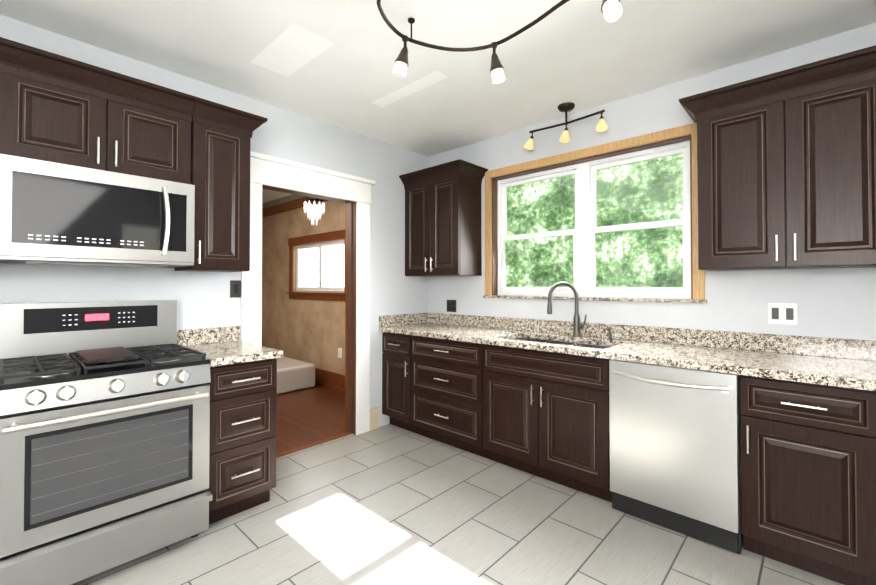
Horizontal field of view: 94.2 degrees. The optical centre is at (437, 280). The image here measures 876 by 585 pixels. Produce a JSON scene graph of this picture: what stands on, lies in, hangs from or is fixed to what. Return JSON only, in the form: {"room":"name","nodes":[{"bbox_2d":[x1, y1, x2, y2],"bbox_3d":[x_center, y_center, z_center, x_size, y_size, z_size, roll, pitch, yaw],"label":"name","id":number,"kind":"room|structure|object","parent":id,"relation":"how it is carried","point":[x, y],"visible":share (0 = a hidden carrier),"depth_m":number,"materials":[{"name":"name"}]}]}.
{"room":"kitchen","nodes":[
{"label":"kitchen","id":0,"kind":"room"},
{"bbox_2d":[0,15,427,426],"bbox_3d":[-1.701,0.013,2.590,0.140,2.630,4.550,-1,-1,43],"label":"wall","id":1,"kind":"structure","parent":0,"point":[204,299],"depth_m":2.83,"materials":[{"name":"grey paint"}]},
{"bbox_2d":[0,37,195,183],"bbox_3d":[-1.760,-0.784,2.136,0.400,0.493,0.762,-1,-1,43],"label":"upper cabinet","id":2,"kind":"object","parent":1,"relation":"attached to","point":[55,108],"visible":0.88,"depth_m":2.00,"materials":[{"name":"brown wood"}]},
{"bbox_2d":[0,154,194,267],"bbox_3d":[-1.740,-0.306,2.111,0.456,0.454,0.754,-1,-1,43],"label":"over-the-range microwave","id":3,"kind":"object","parent":2,"relation":"attached to","point":[57,213],"visible":1,"depth_m":1.95,"materials":[{"name":"silver metal"}]},
{"bbox_2d":[175,97,267,271],"bbox_3d":[-1.363,-0.541,2.562,0.400,0.968,0.404,-1,-1,43],"label":"upper cabinet","id":4,"kind":"object","parent":1,"relation":"attached to","point":[221,135],"visible":0.9,"depth_m":2.44,"materials":[{"name":"brown wood"}]},
{"bbox_2d":[230,280,240,297],"bbox_3d":[-1.394,0.061,2.809,0.010,0.118,0.072,-1,-1,43],"label":"light switch","id":5,"kind":"object","parent":1,"relation":"attached to","point":[235,288],"visible":1,"depth_m":2.80,"materials":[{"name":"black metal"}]},
{"bbox_2d":[241,151,375,434],"bbox_3d":[-1.038,0.220,3.281,0.210,2.235,1.180,-1,-1,43],"label":"door frame","id":6,"kind":"structure","parent":1,"relation":"attached to","point":[271,171],"depth_m":3.53,"materials":[{"name":"white paint"}]},
{"bbox_2d":[370,407,378,429],"bbox_3d":[-0.059,1.217,1.154,4.200,0.185,4.400,-1,-1,43],"label":"baseboard","id":7,"kind":"structure","parent":1,"relation":"attached to","point":[374,418],"depth_m":3.67,"materials":[{"name":"beige wood"}]},
{"bbox_2d":[262,200,345,374],"bbox_3d":[-1.568,0.052,5.602,3.760,2.630,0.250,-1,-1,43],"label":"wall","id":8,"kind":"structure","parent":0,"point":[310,331],"depth_m":5.85,"materials":[{"name":"beige paint"}]},
{"bbox_2d":[262,194,328,217],"bbox_3d":[-1.664,-1.149,5.515,3.759,0.230,0.030,-1,-1,43],"label":"crown molding","id":9,"kind":"structure","parent":8,"relation":"attached to","point":[284,204],"depth_m":6.12,"materials":[{"name":"brown wood"}]},
{"bbox_2d":[286,229,345,300],"bbox_3d":[-1.637,-0.177,5.464,1.560,0.885,0.050,-1,-1,43],"label":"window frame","id":10,"kind":"structure","parent":8,"relation":"in","point":[322,237],"depth_m":5.51,"materials":[{"name":"brown wood"}]},
{"bbox_2d":[296,240,343,290],"bbox_3d":[-1.573,-0.179,5.533,1.310,0.650,0.061,-1,-1,43],"label":"window unit","id":11,"kind":"structure","parent":8,"relation":"in","point":[321,255],"depth_m":5.51,"materials":[{"name":"white glass"}]},
{"bbox_2d":[315,367,344,390],"bbox_3d":[-1.673,1.271,5.489,3.739,0.190,0.035,-1,-1,43],"label":"baseboard","id":12,"kind":"structure","parent":8,"relation":"attached to","point":[330,379],"depth_m":5.21,"materials":[{"name":"brown wood"}]},
{"bbox_2d":[338,348,341,357],"bbox_3d":[-1.232,0.911,5.100,0.075,0.120,0.011,-1,-1,43],"label":"electrical outlet","id":13,"kind":"object","parent":8,"relation":"attached to","point":[339,352],"visible":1,"depth_m":5.09,"materials":[{"name":"white plastic"}]},
{"bbox_2d":[0,0,875,203],"bbox_3d":[-1.489,-1.353,2.513,8.400,0.100,4.700,-1,-1,43],"label":"ceiling","id":14,"kind":"structure","parent":0,"point":[331,62],"depth_m":2.29,"materials":[{"name":"white paint"}]},
{"bbox_2d":[304,198,324,224],"bbox_3d":[-1.310,-0.929,4.319,0.219,0.700,0.222,-1,-1,43],"label":"crystal chandelier","id":15,"kind":"object","parent":14,"relation":"hanging from","point":[311,208],"visible":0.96,"depth_m":4.29,"materials":[{"name":"white glass"}]},
{"bbox_2d":[377,0,622,83],"bbox_3d":[-0.216,-1.167,1.515,1.724,0.296,1.627,-1,-1,43],"label":"light","id":16,"kind":"object","parent":14,"relation":"attached to","point":[611,10],"visible":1,"depth_m":2.00,"materials":[{"name":"brown metal"}]},
{"bbox_2d":[524,102,607,149],"bbox_3d":[0.943,-1.159,3.016,0.646,0.273,0.157,-1,-1,43],"label":"track light","id":17,"kind":"object","parent":14,"relation":"attached to","point":[601,126],"visible":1,"depth_m":3.00,"materials":[{"name":"brown metal"}]},
{"bbox_2d":[72,383,843,584],"bbox_3d":[-1.489,1.367,2.478,8.400,0.080,4.700,-1,-1,43],"label":"floor","id":18,"kind":"structure","parent":0,"point":[388,504],"depth_m":2.13,"materials":[{"name":"tile"}]},
{"bbox_2d":[0,300,211,584],"bbox_3d":[-1.636,0.718,2.003,0.736,1.205,0.756,-1,-1,43],"label":"gas range","id":19,"kind":"object","parent":18,"relation":"on","point":[104,431],"visible":1,"depth_m":1.82,"materials":[{"name":"silver metal"}]},
{"bbox_2d":[207,358,276,523],"bbox_3d":[-1.285,0.890,2.453,0.637,0.872,0.376,-1,-1,43],"label":"base cabinet","id":20,"kind":"object","parent":18,"relation":"on","point":[243,434],"visible":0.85,"depth_m":2.26,"materials":[{"name":"brown wood"}]},
{"bbox_2d":[177,326,282,366],"bbox_3d":[-1.276,0.382,2.463,0.646,0.142,0.390,-1,-1,43],"label":"countertop","id":21,"kind":"structure","parent":20,"relation":"on","point":[219,346],"depth_m":2.54,"materials":[{"name":"stone"}]},
{"bbox_2d":[276,356,314,394],"bbox_3d":[-2.565,1.216,5.467,1.900,0.300,0.960,-1,-1,43],"label":"mattress","id":22,"kind":"object","parent":18,"relation":"on","point":[294,375],"visible":0.23,"depth_m":5.00,"materials":[{"name":"beige fabric"}]},
{"bbox_2d":[276,432,352,457],"bbox_3d":[-1.049,1.334,3.277,0.060,0.006,0.830,-1,-1,43],"label":"threshold","id":23,"kind":"object","parent":18,"relation":"on","point":[310,445],"visible":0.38,"depth_m":3.30,"materials":[{"name":"brown wood"}]},
{"bbox_2d":[382,332,417,433],"bbox_3d":[-0.181,0.908,3.834,0.378,0.872,0.637,-1,-1,43],"label":"base cabinet","id":24,"kind":"object","parent":18,"relation":"on","point":[396,378],"visible":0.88,"depth_m":3.62,"materials":[{"name":"brown wood"}]},
{"bbox_2d":[411,335,488,458],"bbox_3d":[0.237,0.903,3.446,0.761,0.872,0.637,-1,-1,43],"label":"base cabinet","id":25,"kind":"object","parent":18,"relation":"on","point":[446,391],"visible":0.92,"depth_m":3.21,"materials":[{"name":"brown wood"}]},
{"bbox_2d":[482,344,611,501],"bbox_3d":[0.852,0.896,2.877,0.913,0.872,0.637,-1,-1,43],"label":"base cabinet","id":26,"kind":"object","parent":18,"relation":"on","point":[545,414],"visible":0.75,"depth_m":2.62,"materials":[{"name":"brown wood"}]},
{"bbox_2d":[379,312,875,390],"bbox_3d":[1.018,0.488,2.722,3.658,0.348,0.646,-1,-1,43],"label":"countertop","id":27,"kind":"structure","parent":26,"relation":"on","point":[844,363],"depth_m":2.42,"materials":[{"name":"stone"}]},
{"bbox_2d":[547,282,612,339],"bbox_3d":[1.023,0.214,2.948,0.414,0.408,0.216,-1,-1,43],"label":"faucet","id":28,"kind":"object","parent":27,"relation":"on","point":[577,326],"visible":1,"depth_m":3.01,"materials":[{"name":"silver metal"}]},
{"bbox_2d":[609,359,742,554],"bbox_3d":[1.397,0.891,2.345,0.604,0.868,0.677,-1,-1,43],"label":"dishwasher","id":29,"kind":"object","parent":18,"relation":"on","point":[674,432],"visible":0.85,"depth_m":2.10,"materials":[{"name":"silver metal"}]},
{"bbox_2d":[739,375,875,584],"bbox_3d":[1.802,0.885,1.996,0.459,0.872,0.637,-1,-1,43],"label":"base cabinet","id":30,"kind":"object","parent":18,"relation":"on","point":[808,476],"visible":0.98,"depth_m":1.78,"materials":[{"name":"brown wood"}]},
{"bbox_2d":[428,23,875,340],"bbox_3d":[1.543,0.016,2.787,4.350,2.630,0.150,-1,-1,43],"label":"wall","id":31,"kind":"structure","parent":0,"point":[835,302],"depth_m":2.63,"materials":[{"name":"grey paint"}]},
{"bbox_2d":[399,159,487,276],"bbox_3d":[0.039,-0.525,3.810,0.760,0.968,0.400,-1,-1,43],"label":"upper cabinet","id":32,"kind":"object","parent":31,"relation":"attached to","point":[443,233],"visible":1,"depth_m":3.67,"materials":[{"name":"brown wood"}]},
{"bbox_2d":[447,300,455,311],"bbox_3d":[0.131,0.251,3.982,0.118,0.118,0.011,-1,-1,43],"label":"electrical outlet","id":33,"kind":"object","parent":31,"relation":"attached to","point":[451,305],"visible":1,"depth_m":3.98,"materials":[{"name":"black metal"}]},
{"bbox_2d":[483,123,706,302],"bbox_3d":[1.094,-0.421,3.181,1.715,1.147,0.180,-1,-1,43],"label":"window","id":34,"kind":"structure","parent":31,"relation":"in","point":[585,230],"depth_m":3.13,"materials":[{"name":"white plastic"}]},
{"bbox_2d":[679,45,875,270],"bbox_3d":[1.809,-0.546,2.170,0.836,0.968,0.400,-1,-1,43],"label":"upper cabinet","id":35,"kind":"object","parent":31,"relation":"attached to","point":[786,165],"visible":1,"depth_m":2.03,"materials":[{"name":"brown wood"}]},
{"bbox_2d":[768,303,796,324],"bbox_3d":[1.946,0.190,2.301,0.125,0.118,0.010,-1,-1,43],"label":"electrical outlet","id":36,"kind":"object","parent":31,"relation":"attached to","point":[782,313],"visible":1,"depth_m":2.30,"materials":[{"name":"white plastic"}]},
{"label":"outside","id":37,"kind":"structure","parent":0,"visible":0},
{"bbox_2d":[342,154,683,287],"bbox_3d":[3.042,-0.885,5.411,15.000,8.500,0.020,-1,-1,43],"label":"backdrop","id":38,"kind":"structure","parent":37,"point":[601,242],"depth_m":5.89,"materials":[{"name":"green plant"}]}
]}

